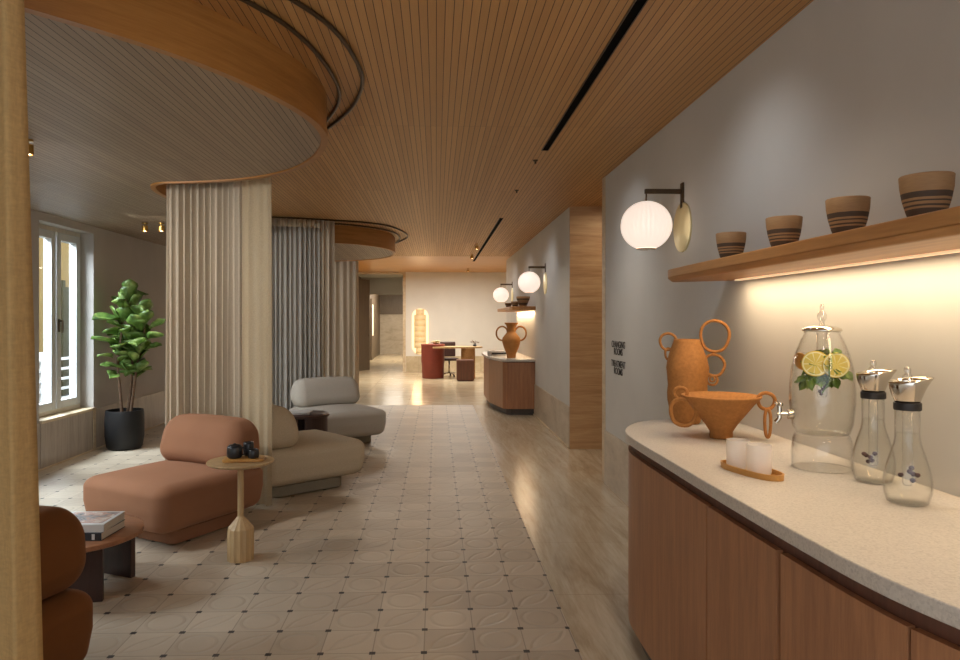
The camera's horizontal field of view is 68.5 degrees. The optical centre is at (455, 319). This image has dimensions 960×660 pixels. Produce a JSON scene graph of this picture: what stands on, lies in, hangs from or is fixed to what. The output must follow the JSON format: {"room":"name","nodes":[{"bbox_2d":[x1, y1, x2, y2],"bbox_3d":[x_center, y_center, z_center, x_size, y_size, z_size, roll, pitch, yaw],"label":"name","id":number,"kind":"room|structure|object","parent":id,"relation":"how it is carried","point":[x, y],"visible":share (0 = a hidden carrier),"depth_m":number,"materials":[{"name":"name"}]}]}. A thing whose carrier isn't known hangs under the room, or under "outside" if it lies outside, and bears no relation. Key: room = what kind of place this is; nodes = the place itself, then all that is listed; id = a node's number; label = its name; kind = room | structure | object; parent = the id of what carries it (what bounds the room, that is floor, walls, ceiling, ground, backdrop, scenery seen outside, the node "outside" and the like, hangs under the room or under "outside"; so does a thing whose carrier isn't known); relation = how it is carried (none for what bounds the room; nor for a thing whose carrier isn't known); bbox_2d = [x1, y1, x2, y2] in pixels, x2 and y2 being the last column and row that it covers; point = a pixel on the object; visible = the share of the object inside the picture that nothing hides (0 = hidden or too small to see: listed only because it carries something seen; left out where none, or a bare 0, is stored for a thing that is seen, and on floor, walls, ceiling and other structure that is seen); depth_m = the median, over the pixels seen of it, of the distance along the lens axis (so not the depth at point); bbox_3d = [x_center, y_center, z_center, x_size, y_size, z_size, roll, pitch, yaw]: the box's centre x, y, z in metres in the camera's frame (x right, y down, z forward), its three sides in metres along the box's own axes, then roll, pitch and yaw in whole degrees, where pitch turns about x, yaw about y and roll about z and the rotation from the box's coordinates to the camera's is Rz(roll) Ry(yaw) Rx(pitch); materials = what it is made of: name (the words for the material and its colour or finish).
{"room":"spa lounge","nodes":[
{"label":"spa lounge","id":0,"kind":"room"},
{"bbox_2d":[31,210,165,423],"bbox_3d":[-4.327,0.209,8.883,0.235,2.582,23.000,0,0,-2],"label":"wall","id":1,"kind":"structure","parent":0,"point":[108,259],"depth_m":8.45,"materials":[{"name":"paint"}]},
{"bbox_2d":[39,224,95,423],"bbox_3d":[-4.274,0.020,7.594,0.260,2.040,1.120,0,0,-2],"label":"window","id":2,"kind":"structure","parent":1,"relation":"in","point":[53,408],"depth_m":7.61,"materials":[{"name":"white wood"}]},
{"bbox_2d":[93,408,95,448],"bbox_3d":[-4.174,1.260,8.132,0.030,0.480,0.050,0,0,-2],"label":"trim","id":3,"kind":"structure","parent":1,"relation":"attached to","point":[94,411],"depth_m":8.12,"materials":[{"name":"wood"}]},
{"bbox_2d":[37,391,164,468],"bbox_3d":[-4.200,1.265,8.886,0.020,0.470,23.000,0,0,-2],"label":"wainscoting","id":4,"kind":"structure","parent":1,"relation":"attached to","point":[59,440],"depth_m":7.77,"materials":[{"name":"wood"}]},
{"bbox_2d":[38,422,164,471],"bbox_3d":[-4.186,1.492,8.886,0.023,0.015,23.000,0,0,-2],"label":"trim","id":5,"kind":"structure","parent":1,"relation":"attached to","point":[52,465],"depth_m":7.77,"materials":[{"name":"stone"}]},
{"bbox_2d":[104,408,144,450],"bbox_3d":[-3.872,1.275,8.245,0.430,0.450,0.430,0,0,-2],"label":"pot","id":6,"kind":"object","parent":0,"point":[124,428],"depth_m":8.08,"materials":[{"name":"black ceramic"}]},
{"bbox_2d":[25,0,394,260],"bbox_3d":[-2.698,-1.201,8.928,3.624,0.238,23.000,0,0,-2],"label":"ceiling","id":7,"kind":"structure","parent":0,"point":[110,119],"depth_m":3.75,"materials":[{"name":"brown wood"}]},
{"bbox_2d":[28,139,33,155],"bbox_3d":[-2.538,-1.024,4.181,0.068,0.092,0.068,0,0,-2],"label":"spotlight","id":8,"kind":"object","parent":7,"relation":"attached to","point":[31,147],"visible":0.42,"depth_m":4.17,"materials":[{"name":"gold metal"}]},
{"bbox_2d":[142,223,147,231],"bbox_3d":[-3.429,-1.024,7.777,0.068,0.092,0.068,0,0,-2],"label":"spotlight","id":9,"kind":"object","parent":7,"relation":"attached to","point":[144,228],"visible":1,"depth_m":7.75,"materials":[{"name":"gold metal"}]},
{"bbox_2d":[158,223,164,231],"bbox_3d":[-3.249,-1.024,7.782,0.068,0.092,0.068,0,0,-2],"label":"spotlight","id":10,"kind":"object","parent":7,"relation":"attached to","point":[161,228],"visible":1,"depth_m":7.76,"materials":[{"name":"gold metal"}]},
{"bbox_2d":[24,0,394,261],"bbox_3d":[-1.715,-1.093,7.415,1.755,0.045,11.032,0,0,-2],"label":"trim","id":11,"kind":"structure","parent":7,"relation":"attached to","point":[42,8],"depth_m":2.96,"materials":[{"name":"brown wood"}]},
{"bbox_2d":[38,354,648,659],"bbox_3d":[-0.478,1.550,14.242,8.560,0.100,33.500,0,0,-2],"label":"floor","id":12,"kind":"structure","parent":0,"point":[426,551],"depth_m":4.42,"materials":[{"name":"tile"}]},
{"bbox_2d":[39,505,92,659],"bbox_3d":[-1.982,1.112,2.566,0.940,0.774,0.840,0,0,12],"label":"lounge chair","id":13,"kind":"object","parent":12,"relation":"on","point":[67,613],"visible":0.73,"depth_m":2.69,"materials":[{"name":"orange fabric"}]},
{"bbox_2d":[68,515,143,601],"bbox_3d":[-2.110,1.332,3.913,0.710,0.336,0.751,0,0,-2],"label":"table","id":14,"kind":"object","parent":12,"relation":"on","point":[115,554],"visible":0.39,"depth_m":3.79,"materials":[{"name":"brown wood"}]},
{"bbox_2d":[84,519,124,540],"bbox_3d":[-2.008,1.143,3.845,0.290,0.042,0.262,0,0,1],"label":"book","id":15,"kind":"object","parent":14,"relation":"on","point":[89,536],"visible":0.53,"depth_m":3.74,"materials":[{"name":"paper"}]},
{"bbox_2d":[72,511,124,531],"bbox_3d":[-2.013,1.100,3.850,0.300,0.043,0.260,0,0,-2],"label":"book","id":16,"kind":"object","parent":15,"relation":"on","point":[91,521],"visible":0.53,"depth_m":3.83,"materials":[{"name":"paper"}]},
{"bbox_2d":[73,512,118,522],"bbox_3d":[-2.009,1.079,3.855,0.250,0.001,0.210,0,0,-2],"label":"picture","id":17,"kind":"object","parent":16,"relation":"on","point":[84,517],"depth_m":3.87},
{"bbox_2d":[91,279,165,450],"bbox_3d":[-3.795,0.509,8.294,0.811,1.981,0.688,0,0,-2],"label":"fig","id":18,"kind":"object","parent":12,"relation":"on","point":[124,428],"visible":1,"depth_m":8.18,"materials":[{"name":"plant"}]},
{"bbox_2d":[83,413,262,543],"bbox_3d":[-2.008,1.112,5.076,0.850,0.774,0.960,0,0,28],"label":"lounge chair","id":19,"kind":"object","parent":12,"relation":"on","point":[179,498],"visible":0.79,"depth_m":4.87,"materials":[{"name":"orange fabric"}]},
{"bbox_2d":[206,455,273,562],"bbox_3d":[-1.349,1.191,4.424,0.412,0.618,0.412,0,0,-2],"label":"pedestal table","id":20,"kind":"object","parent":12,"relation":"on","point":[240,534],"visible":0.94,"depth_m":4.36,"materials":[{"name":"brown wood"}]},
{"bbox_2d":[222,455,264,462],"bbox_3d":[-1.329,0.873,4.425,0.250,0.021,0.140,0,0,-10],"label":"serving tray","id":21,"kind":"object","parent":20,"relation":"on","point":[260,458],"visible":0.84,"depth_m":4.37,"materials":[{"name":"brown wood"}]},
{"bbox_2d":[227,443,245,458],"bbox_3d":[-1.379,0.816,4.410,0.107,0.092,0.096,0,0,36],"label":"teapot","id":22,"kind":"object","parent":21,"relation":"on","point":[234,451],"visible":1,"depth_m":4.38,"materials":[{"name":"black ceramic"}]},
{"bbox_2d":[243,441,253,455],"bbox_3d":[-1.321,0.820,4.495,0.068,0.085,0.068,0,0,-2],"label":"cup","id":23,"kind":"object","parent":21,"relation":"on","point":[248,445],"visible":0.67,"depth_m":4.47,"materials":[{"name":"black ceramic"}]},
{"bbox_2d":[248,448,258,458],"bbox_3d":[-1.264,0.835,4.406,0.068,0.055,0.068,0,0,-2],"label":"cup","id":24,"kind":"object","parent":21,"relation":"on","point":[253,453],"visible":1,"depth_m":4.38,"materials":[{"name":"black ceramic"}]},
{"bbox_2d":[293,410,329,431],"bbox_3d":[-1.608,1.242,7.428,0.550,0.517,0.550,0,0,-2],"label":"table","id":25,"kind":"object","parent":12,"relation":"on","point":[317,419],"visible":0.34,"depth_m":7.28,"materials":[{"name":"brown wood"}]},
{"bbox_2d":[272,404,363,497],"bbox_3d":[-1.459,1.112,6.392,1.000,0.774,0.900,0,0,-41],"label":"lounge chair","id":26,"kind":"object","parent":12,"relation":"on","point":[305,461],"visible":0.48,"depth_m":6.02,"materials":[{"name":"beige fabric"}]},
{"bbox_2d":[290,376,385,442],"bbox_3d":[-1.463,1.112,8.682,0.900,0.774,1.000,0,0,-35],"label":"lounge chair","id":27,"kind":"object","parent":12,"relation":"on","point":[338,396],"visible":0.76,"depth_m":8.62,"materials":[{"name":"grey fabric"}]},
{"bbox_2d":[440,342,458,376],"bbox_3d":[-0.152,1.040,18.757,0.505,0.919,0.559,0,0,-12],"label":"office chair","id":28,"kind":"object","parent":12,"relation":"on","point":[448,351],"visible":0.62,"depth_m":18.91,"materials":[{"name":"brown leather"}]},
{"bbox_2d":[421,344,482,378],"bbox_3d":[-0.103,1.060,18.194,1.590,0.880,0.740,0,0,-2],"label":"reception desk","id":29,"kind":"object","parent":12,"relation":"on","point":[432,355],"visible":0.88,"depth_m":17.97,"materials":[{"name":"red leather"}]},
{"bbox_2d":[456,359,473,380],"bbox_3d":[0.232,1.240,17.463,0.420,0.520,0.420,0,0,-2],"label":"cube","id":30,"kind":"object","parent":12,"relation":"on","point":[464,367],"visible":1,"depth_m":17.25,"materials":[{"name":"brown wood"}]},
{"bbox_2d":[484,357,534,414],"bbox_3d":[0.876,1.078,12.564,0.663,0.844,2.959,0,0,-2],"label":"sideboard","id":31,"kind":"object","parent":12,"relation":"on","point":[508,386],"visible":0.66,"depth_m":11.10,"materials":[{"name":"brown wood"}]},
{"bbox_2d":[482,351,534,361],"bbox_3d":[0.858,0.635,12.563,0.698,0.040,3.029,0,0,-2],"label":"countertop","id":32,"kind":"structure","parent":31,"relation":"on","point":[520,357],"depth_m":11.26,"materials":[{"name":"stone"}]},
{"bbox_2d":[487,354,505,355],"bbox_3d":[0.694,0.599,12.024,0.280,0.032,0.220,0,0,-7],"label":"book","id":33,"kind":"object","parent":32,"relation":"on","point":[487,354],"visible":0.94,"depth_m":11.92,"materials":[{"name":"paper"}]},
{"bbox_3d":[0.704,0.567,12.024,0.280,0.032,0.220,0,0,-19],"label":"book","id":34,"kind":"object","parent":33,"relation":"on","visible":0},
{"bbox_2d":[487,350,504,352],"bbox_3d":[0.684,0.535,12.024,0.280,0.032,0.220,0,0,-2],"label":"book","id":35,"kind":"object","parent":34,"relation":"on","point":[488,351],"visible":1,"depth_m":11.92,"materials":[{"name":"paper"}]},
{"bbox_2d":[496,323,526,357],"bbox_3d":[0.901,0.328,11.430,0.437,0.573,0.296,0,0,31],"label":"amphora","id":36,"kind":"object","parent":32,"relation":"on","point":[511,340],"visible":0.99,"depth_m":11.36,"materials":[{"name":"ceramic"}]},
{"bbox_2d":[628,445,959,659],"bbox_3d":[1.159,1.034,2.278,0.669,0.932,2.953,0,0,-2],"label":"sideboard","id":37,"kind":"object","parent":12,"relation":"on","point":[706,581],"visible":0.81,"depth_m":2.13,"materials":[{"name":"brown wood"}]},
{"bbox_2d":[625,419,959,629],"bbox_3d":[1.153,0.547,2.276,0.684,0.040,2.984,0,0,-2],"label":"countertop","id":38,"kind":"structure","parent":37,"relation":"on","point":[909,556],"depth_m":1.99,"materials":[{"name":"stone"}]},
{"bbox_2d":[659,319,730,424],"bbox_3d":[1.218,0.261,3.617,0.331,0.531,0.210,0,0,-2],"label":"ring vase","id":39,"kind":"object","parent":38,"relation":"on","point":[687,366],"visible":0.93,"depth_m":3.55,"materials":[{"name":"ceramic"}]},
{"bbox_2d":[669,386,776,439],"bbox_3d":[1.194,0.413,3.143,0.339,0.229,0.362,0,0,-38],"label":"bowl","id":40,"kind":"object","parent":38,"relation":"on","point":[721,412],"visible":1,"depth_m":3.09,"materials":[{"name":"ceramic"}]},
{"bbox_2d":[720,460,784,481],"bbox_3d":[1.018,0.517,2.429,0.106,0.020,0.273,0,0,-18],"label":"oval tray","id":41,"kind":"object","parent":38,"relation":"on","point":[747,469],"visible":1,"depth_m":2.42,"materials":[{"name":"brown wood"}]},
{"bbox_2d":[774,304,856,473],"bbox_3d":[1.294,0.235,2.522,0.244,0.584,0.214,0,0,41],"label":"dispenser","id":42,"kind":"object","parent":38,"relation":"on","point":[789,413],"visible":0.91,"depth_m":2.49,"materials":[{"name":"clear glass"}]},
{"bbox_2d":[774,401,793,423],"bbox_3d":[1.175,0.333,2.526,0.066,0.082,0.043,0,0,-2],"label":"tap","id":43,"kind":"object","parent":42,"relation":"on","point":[789,413],"depth_m":2.52,"materials":[{"name":"metal"}]},
{"bbox_2d":[794,352,803,369],"bbox_3d":[1.237,0.148,2.527,0.018,0.063,0.064,0,0,-18],"label":"slice","id":44,"kind":"object","parent":42,"relation":"in","point":[798,356],"visible":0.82,"depth_m":2.53,"materials":[{"name":"orange food"}]},
{"bbox_2d":[801,351,825,376],"bbox_3d":[1.261,0.153,2.471,0.090,0.090,0.013,0,0,28],"label":"lemon slice","id":45,"kind":"object","parent":42,"relation":"in","point":[816,358],"visible":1,"depth_m":2.47,"materials":[{"name":"yellow food"}]},
{"bbox_2d":[818,385,825,395],"bbox_3d":[1.305,0.247,2.509,0.030,0.046,0.013,0,0,27],"label":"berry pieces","id":46,"kind":"object","parent":42,"relation":"in","point":[824,386],"visible":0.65,"depth_m":2.51,"materials":[{"name":"food"}]},
{"bbox_2d":[789,331,856,436],"bbox_3d":[1.305,0.224,2.512,0.214,0.365,0.214,0,0,-2],"label":"water","id":47,"kind":"object","parent":42,"relation":"on","point":[791,412],"depth_m":2.48,"materials":[{"name":"clear liquid"}]},
{"bbox_2d":[794,348,852,393],"bbox_3d":[1.302,0.178,2.493,0.182,0.161,0.134,0,0,34],"label":"sprig","id":48,"kind":"object","parent":42,"relation":"in","point":[806,381],"visible":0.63,"depth_m":2.49,"materials":[{"name":"green plant"}]},
{"bbox_2d":[822,353,849,377],"bbox_3d":[1.318,0.157,2.445,0.088,0.088,0.010,0,0,13],"label":"lemon slice","id":49,"kind":"object","parent":42,"relation":"in","point":[840,362],"visible":1,"depth_m":2.44,"materials":[{"name":"yellow food"}]},
{"bbox_2d":[851,368,896,484],"bbox_3d":[1.363,0.329,2.298,0.133,0.397,0.129,0,0,13],"label":"carafe","id":50,"kind":"object","parent":38,"relation":"on","point":[873,384],"visible":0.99,"depth_m":2.27,"materials":[{"name":"clear glass"}]},
{"bbox_2d":[861,452,876,463],"bbox_3d":[1.349,0.449,2.300,0.028,0.045,0.050,0,0,-8],"label":"berry pieces","id":51,"kind":"object","parent":50,"relation":"in","point":[864,454],"visible":1,"depth_m":2.29,"materials":[{"name":"purple food"}]},
{"bbox_2d":[882,367,933,506],"bbox_3d":[1.301,0.331,2.027,0.129,0.393,0.125,0,0,13],"label":"carafe","id":52,"kind":"object","parent":38,"relation":"on","point":[907,394],"visible":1,"depth_m":2.00,"materials":[{"name":"clear glass"}]},
{"bbox_2d":[898,466,920,482],"bbox_3d":[1.301,0.442,2.024,0.041,0.045,0.047,0,0,-18],"label":"berry pieces","id":53,"kind":"object","parent":52,"relation":"in","point":[909,471],"visible":1,"depth_m":2.01,"materials":[{"name":"purple food"}]},
{"bbox_2d":[359,277,379,357],"bbox_3d":[-3.322,0.055,25.792,0.300,2.890,10.250,0,0,-2],"label":"wall","id":54,"kind":"structure","parent":0,"point":[376,298],"depth_m":29.04,"materials":[{"name":"beige paint"}]},
{"bbox_2d":[359,279,369,370],"bbox_3d":[-2.724,0.140,20.991,0.112,2.720,0.620,0,0,26],"label":"door","id":55,"kind":"structure","parent":54,"relation":"in","point":[364,284],"depth_m":21.02,"materials":[{"name":"brown wood"}]},
{"bbox_2d":[370,299,373,359],"bbox_3d":[-3.178,0.350,26.922,0.050,2.300,1.200,0,0,-2],"label":"door","id":56,"kind":"structure","parent":54,"relation":"in","point":[371,300],"depth_m":26.32,"materials":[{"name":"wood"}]},
{"bbox_2d":[361,278,402,294],"bbox_3d":[-2.325,-1.115,23.244,2.150,0.550,0.200,0,0,-2],"label":"wall","id":57,"kind":"structure","parent":0,"point":[378,286],"depth_m":23.15,"materials":[{"name":"beige paint"}]},
{"bbox_2d":[380,314,402,353],"bbox_3d":[-2.539,0.625,30.891,2.150,1.750,0.100,0,0,-2],"label":"wall","id":58,"kind":"structure","parent":0,"point":[391,325],"depth_m":30.84,"materials":[{"name":"stone"}]},
{"bbox_2d":[380,295,402,313],"bbox_3d":[-2.538,-0.785,30.866,2.150,1.070,0.150,0,0,-2],"label":"wall","id":59,"kind":"structure","parent":0,"point":[389,304],"depth_m":30.78,"materials":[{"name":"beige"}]},
{"bbox_2d":[359,256,510,277],"bbox_3d":[-0.717,-1.440,22.789,8.560,0.100,16.400,0,0,-2],"label":"ceiling","id":60,"kind":"structure","parent":0,"point":[395,263],"depth_m":17.98,"materials":[{"name":"brown wood"}]},
{"bbox_2d":[406,272,505,355],"bbox_3d":[1.058,0.055,20.663,5.130,2.890,0.250,0,0,-2],"label":"wall","id":61,"kind":"structure","parent":0,"point":[461,308],"depth_m":20.51,"materials":[{"name":"paint"}]},
{"bbox_2d":[359,272,405,371],"bbox_3d":[-2.220,0.055,20.571,1.530,2.890,0.310,0,0,-2],"label":"trim","id":62,"kind":"structure","parent":61,"relation":"attached to","point":[403,273],"depth_m":20.44,"materials":[{"name":"wood"}]},
{"bbox_2d":[412,309,427,353],"bbox_3d":[-1.031,0.330,20.434,0.470,1.320,0.090,0,0,-2],"label":"wall niche","id":63,"kind":"object","parent":61,"relation":"attached to","point":[419,316],"visible":0.9,"depth_m":20.41,"materials":[{"name":"yellow"}]},
{"bbox_2d":[406,356,483,371],"bbox_3d":[1.042,1.275,20.530,4.970,0.450,0.015,0,0,-2],"label":"baseboard","id":64,"kind":"structure","parent":61,"relation":"attached to","point":[413,363],"depth_m":20.49,"materials":[{"name":"stone"}]},
{"bbox_2d":[193,0,813,255],"bbox_3d":[-0.249,-1.370,6.045,8.560,0.100,17.100,0,0,-2],"label":"ceiling","id":65,"kind":"structure","parent":0,"point":[456,106],"depth_m":4.14,"materials":[{"name":"brown wood"}]},
{"bbox_2d":[239,0,340,121],"bbox_3d":[-1.526,-1.309,3.744,1.765,0.022,3.891,0,0,-2],"label":"track","id":66,"kind":"object","parent":65,"relation":"attached to","point":[259,8],"visible":0.48,"depth_m":3.29,"materials":[{"name":"brown metal"}]},
{"bbox_2d":[288,0,364,129],"bbox_3d":[-1.448,-1.309,3.721,1.918,0.022,4.342,0,0,-2],"label":"track","id":67,"kind":"object","parent":65,"relation":"attached to","point":[298,3],"visible":0.59,"depth_m":3.38,"materials":[{"name":"brown metal"}]},
{"bbox_2d":[0,0,42,659],"bbox_3d":[-1.536,0.093,1.841,0.834,2.774,0.103,0,0,-10],"label":"column","id":68,"kind":"structure","parent":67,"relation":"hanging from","point":[21,632],"depth_m":1.91,"materials":[{"name":"wood"}]},
{"bbox_2d":[165,181,241,459],"bbox_3d":[-2.046,0.093,5.790,0.668,2.774,0.119,0,0,7],"label":"curtain","id":69,"kind":"object","parent":67,"relation":"hanging from","point":[204,220],"visible":0.71,"depth_m":5.79,"materials":[{"name":"beige fabric"}]},
{"bbox_2d":[242,176,271,505],"bbox_3d":[-1.596,0.093,5.670,0.296,2.774,0.035,0,0,26],"label":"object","id":70,"kind":"object","parent":67,"relation":"hanging from","point":[256,193],"visible":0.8,"depth_m":5.66,"materials":[{"name":"beige fabric"}]},
{"bbox_2d":[272,216,407,243],"bbox_3d":[-1.676,-1.309,11.058,1.873,0.022,4.222,0,0,-2],"label":"track","id":71,"kind":"object","parent":65,"relation":"attached to","point":[272,216],"visible":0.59,"depth_m":9.34,"materials":[{"name":"brown metal"}]},
{"bbox_2d":[272,218,320,409],"bbox_3d":[-2.155,0.093,9.015,0.846,2.774,0.117,0,0,-12],"label":"curtain","id":72,"kind":"object","parent":71,"relation":"hanging from","point":[296,243],"visible":0.49,"depth_m":9.03,"materials":[{"name":"grey fabric"}]},
{"bbox_2d":[321,220,334,376],"bbox_3d":[-1.681,0.093,9.209,0.223,2.774,0.078,0,0,-30],"label":"curtain","id":73,"kind":"object","parent":71,"relation":"hanging from","point":[327,227],"visible":0.7,"depth_m":9.21,"materials":[{"name":"beige fabric"}]},
{"bbox_2d":[335,223,399,243],"bbox_3d":[-1.747,-1.309,11.221,1.736,0.022,3.652,0,0,-2],"label":"track","id":74,"kind":"object","parent":65,"relation":"attached to","point":[335,223],"visible":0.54,"depth_m":9.93,"materials":[{"name":"brown metal"}]},
{"bbox_2d":[335,261,358,385],"bbox_3d":[-2.224,0.093,13.004,0.885,2.774,0.158,0,0,7],"label":"curtain","id":75,"kind":"object","parent":74,"relation":"hanging from","point":[346,272],"visible":0.35,"depth_m":12.99,"materials":[{"name":"beige fabric"}]},
{"bbox_2d":[472,218,502,261],"bbox_3d":[0.497,-1.316,12.469,0.054,0.008,6.700,0,0,-2],"label":"ceiling vent","id":76,"kind":"object","parent":65,"relation":"in","point":[498,222],"visible":1,"depth_m":11.15,"materials":[{"name":"black metal"}]},
{"bbox_2d":[541,0,647,150],"bbox_3d":[0.752,-1.316,3.347,0.054,0.008,4.250,0,0,-2],"label":"ceiling vent","id":77,"kind":"object","parent":65,"relation":"in","point":[637,6],"visible":1,"depth_m":3.63,"materials":[{"name":"black metal"}]},
{"bbox_2d":[506,208,568,405],"bbox_3d":[1.452,0.090,11.935,0.450,2.820,7.420,0,0,-2],"label":"wall","id":78,"kind":"structure","parent":0,"point":[546,341],"depth_m":9.78,"materials":[{"name":"paint"}]},
{"bbox_2d":[493,282,512,301],"bbox_3d":[0.962,-0.562,14.383,0.393,0.435,0.316,0,0,-2],"label":"wall lamp","id":79,"kind":"object","parent":78,"relation":"attached to","point":[500,294],"visible":1,"depth_m":14.28,"materials":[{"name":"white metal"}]},
{"bbox_2d":[497,306,535,311],"bbox_3d":[1.019,-0.185,12.372,0.389,0.060,2.717,0,0,-2],"label":"wall shelf","id":80,"kind":"object","parent":78,"relation":"attached to","point":[511,308],"visible":0.99,"depth_m":11.08,"materials":[{"name":"brown wood"}]},
{"bbox_2d":[511,301,517,305],"bbox_3d":[1.022,-0.267,12.133,0.144,0.104,0.144,0,0,-2],"label":"clay bowl","id":81,"kind":"object","parent":80,"relation":"on","point":[514,303],"visible":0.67,"depth_m":12.08,"materials":[{"name":"brown ceramic"}]},
{"bbox_2d":[516,296,529,305],"bbox_3d":[1.084,-0.296,11.335,0.225,0.162,0.225,0,0,-2],"label":"clay bowl","id":82,"kind":"object","parent":80,"relation":"on","point":[522,300],"visible":0.86,"depth_m":11.26,"materials":[{"name":"brown ceramic"}]},
{"bbox_2d":[518,263,546,293],"bbox_3d":[1.084,-0.588,10.034,0.393,0.435,0.316,0,0,-2],"label":"wall lamp","id":83,"kind":"object","parent":78,"relation":"attached to","point":[528,282],"visible":1,"depth_m":9.94,"materials":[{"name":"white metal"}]},
{"bbox_2d":[533,384,568,448],"bbox_3d":[1.214,1.255,11.929,0.026,0.490,7.420,0,0,-2],"label":"baseboard","id":84,"kind":"structure","parent":78,"relation":"attached to","point":[550,410],"depth_m":9.37,"materials":[{"name":"stone"}]},
{"bbox_2d":[569,206,601,448],"bbox_3d":[1.559,0.090,8.212,0.464,2.820,0.030,0,0,-2],"label":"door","id":85,"kind":"structure","parent":78,"relation":"attached to","point":[585,222],"depth_m":8.20,"materials":[{"name":"wood"}]},
{"bbox_2d":[605,0,959,496],"bbox_3d":[1.728,0.090,2.074,0.450,2.820,9.050,0,0,-2],"label":"wall","id":86,"kind":"structure","parent":0,"point":[847,97],"depth_m":2.90,"materials":[{"name":"paint"}]},
{"bbox_2d":[602,177,604,481],"bbox_3d":[1.605,0.090,6.552,0.466,2.820,0.110,0,0,-2],"label":"trim","id":87,"kind":"structure","parent":86,"relation":"attached to","point":[603,179],"depth_m":6.54,"materials":[{"name":"wood"}]},
{"bbox_2d":[604,430,628,504],"bbox_3d":[1.498,1.255,2.018,0.012,0.490,8.950,0,0,-2],"label":"baseboard","id":88,"kind":"structure","parent":86,"relation":"attached to","point":[615,449],"depth_m":6.05,"materials":[{"name":"stone"}]},
{"bbox_2d":[611,359,625,368],"bbox_3d":[1.389,0.377,6.031,0.002,0.057,0.466,0,0,-2],"label":"lettering","id":89,"kind":"object","parent":86,"relation":"attached to","point":[623,363],"depth_m":6.05},
{"bbox_2d":[612,340,624,348],"bbox_3d":[1.389,0.210,6.032,0.002,0.058,0.439,0,0,-2],"label":"lettering","id":90,"kind":"object","parent":86,"relation":"attached to","point":[614,342],"depth_m":5.98},
{"bbox_2d":[614,367,622,375],"bbox_3d":[1.389,0.440,6.029,0.002,0.058,0.281,0,0,-2],"label":"lettering","id":91,"kind":"object","parent":86,"relation":"attached to","point":[621,370],"depth_m":5.98},
{"bbox_2d":[614,348,622,355],"bbox_3d":[1.389,0.272,6.029,0.002,0.058,0.281,0,0,-2],"label":"lettering","id":92,"kind":"object","parent":86,"relation":"attached to","point":[621,350],"depth_m":5.98},
{"bbox_2d":[621,182,691,251],"bbox_3d":[1.240,-0.647,4.446,0.393,0.435,0.316,0,0,-2],"label":"wall lamp","id":93,"kind":"object","parent":86,"relation":"attached to","point":[646,225],"visible":1,"depth_m":4.36,"materials":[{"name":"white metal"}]},
{"bbox_2d":[668,206,959,281],"bbox_3d":[1.331,-0.235,2.459,0.319,0.074,2.842,0,0,-2],"label":"wall shelf","id":94,"kind":"object","parent":86,"relation":"attached to","point":[935,231],"depth_m":2.25,"materials":[{"name":"brown wood"}]},
{"bbox_2d":[716,231,745,257],"bbox_3d":[1.307,-0.342,3.348,0.137,0.140,0.137,0,0,-19],"label":"clay bowl","id":95,"kind":"object","parent":94,"relation":"on","point":[728,243],"visible":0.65,"depth_m":3.30,"materials":[{"name":"brown ceramic"}]},
{"bbox_2d":[765,215,802,246],"bbox_3d":[1.321,-0.342,2.838,0.137,0.140,0.137,0,0,14],"label":"clay bowl","id":96,"kind":"object","parent":94,"relation":"on","point":[784,229],"visible":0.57,"depth_m":2.79,"materials":[{"name":"brown ceramic"}]},
{"bbox_2d":[825,195,870,232],"bbox_3d":[1.333,-0.342,2.398,0.137,0.140,0.137,0,0,-32],"label":"clay bowl","id":97,"kind":"object","parent":94,"relation":"on","point":[844,213],"visible":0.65,"depth_m":2.35,"materials":[{"name":"brown ceramic"}]},
{"bbox_2d":[898,171,955,216],"bbox_3d":[1.344,-0.342,2.013,0.137,0.140,0.137,0,0,-16],"label":"clay bowl","id":98,"kind":"object","parent":94,"relation":"on","point":[930,191],"visible":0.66,"depth_m":1.97,"materials":[{"name":"brown ceramic"}]},
{"label":"outside","id":99,"kind":"structure","parent":0,"visible":0},
{"bbox_2d":[39,238,68,351],"bbox_3d":[-9.482,-1.500,11.740,0.300,12.000,36.000,0,0,-2],"label":"facade","id":100,"kind":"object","parent":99,"point":[64,246],"depth_m":16.13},
{"bbox_2d":[61,280,68,394],"bbox_3d":[-9.456,0.475,17.633,0.120,2.850,9.620,0,0,-2],"label":"trim","id":101,"kind":"structure","parent":100,"relation":"attached to","point":[64,290],"depth_m":16.94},
{"bbox_3d":[-1.678,0.977,7.406,0.280,0.012,0.210,0,0,-12],"label":"magazine","id":102,"kind":"object","parent":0,"visible":0},
{"bbox_2d":[289,410,312,413],"bbox_3d":[-1.658,0.966,7.417,0.260,0.010,0.200,0,0,4],"label":"magazine","id":103,"kind":"object","parent":102,"relation":"on","point":[291,411],"visible":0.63,"depth_m":7.41,"materials":[{"name":"paper"}]},
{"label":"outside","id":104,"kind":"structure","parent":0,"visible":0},
{"bbox_3d":[-6.930,1.850,11.811,4.805,0.100,36.000,0,0,-2],"label":"trim","id":105,"kind":"structure","parent":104,"visible":0},
{"bbox_2d":[39,352,68,402],"bbox_3d":[-6.455,1.150,13.325,0.080,1.300,17.000,0,0,-2],"label":"balcony railing","id":106,"kind":"object","parent":105,"relation":"on","point":[41,354],"visible":0.05,"depth_m":10.83,"materials":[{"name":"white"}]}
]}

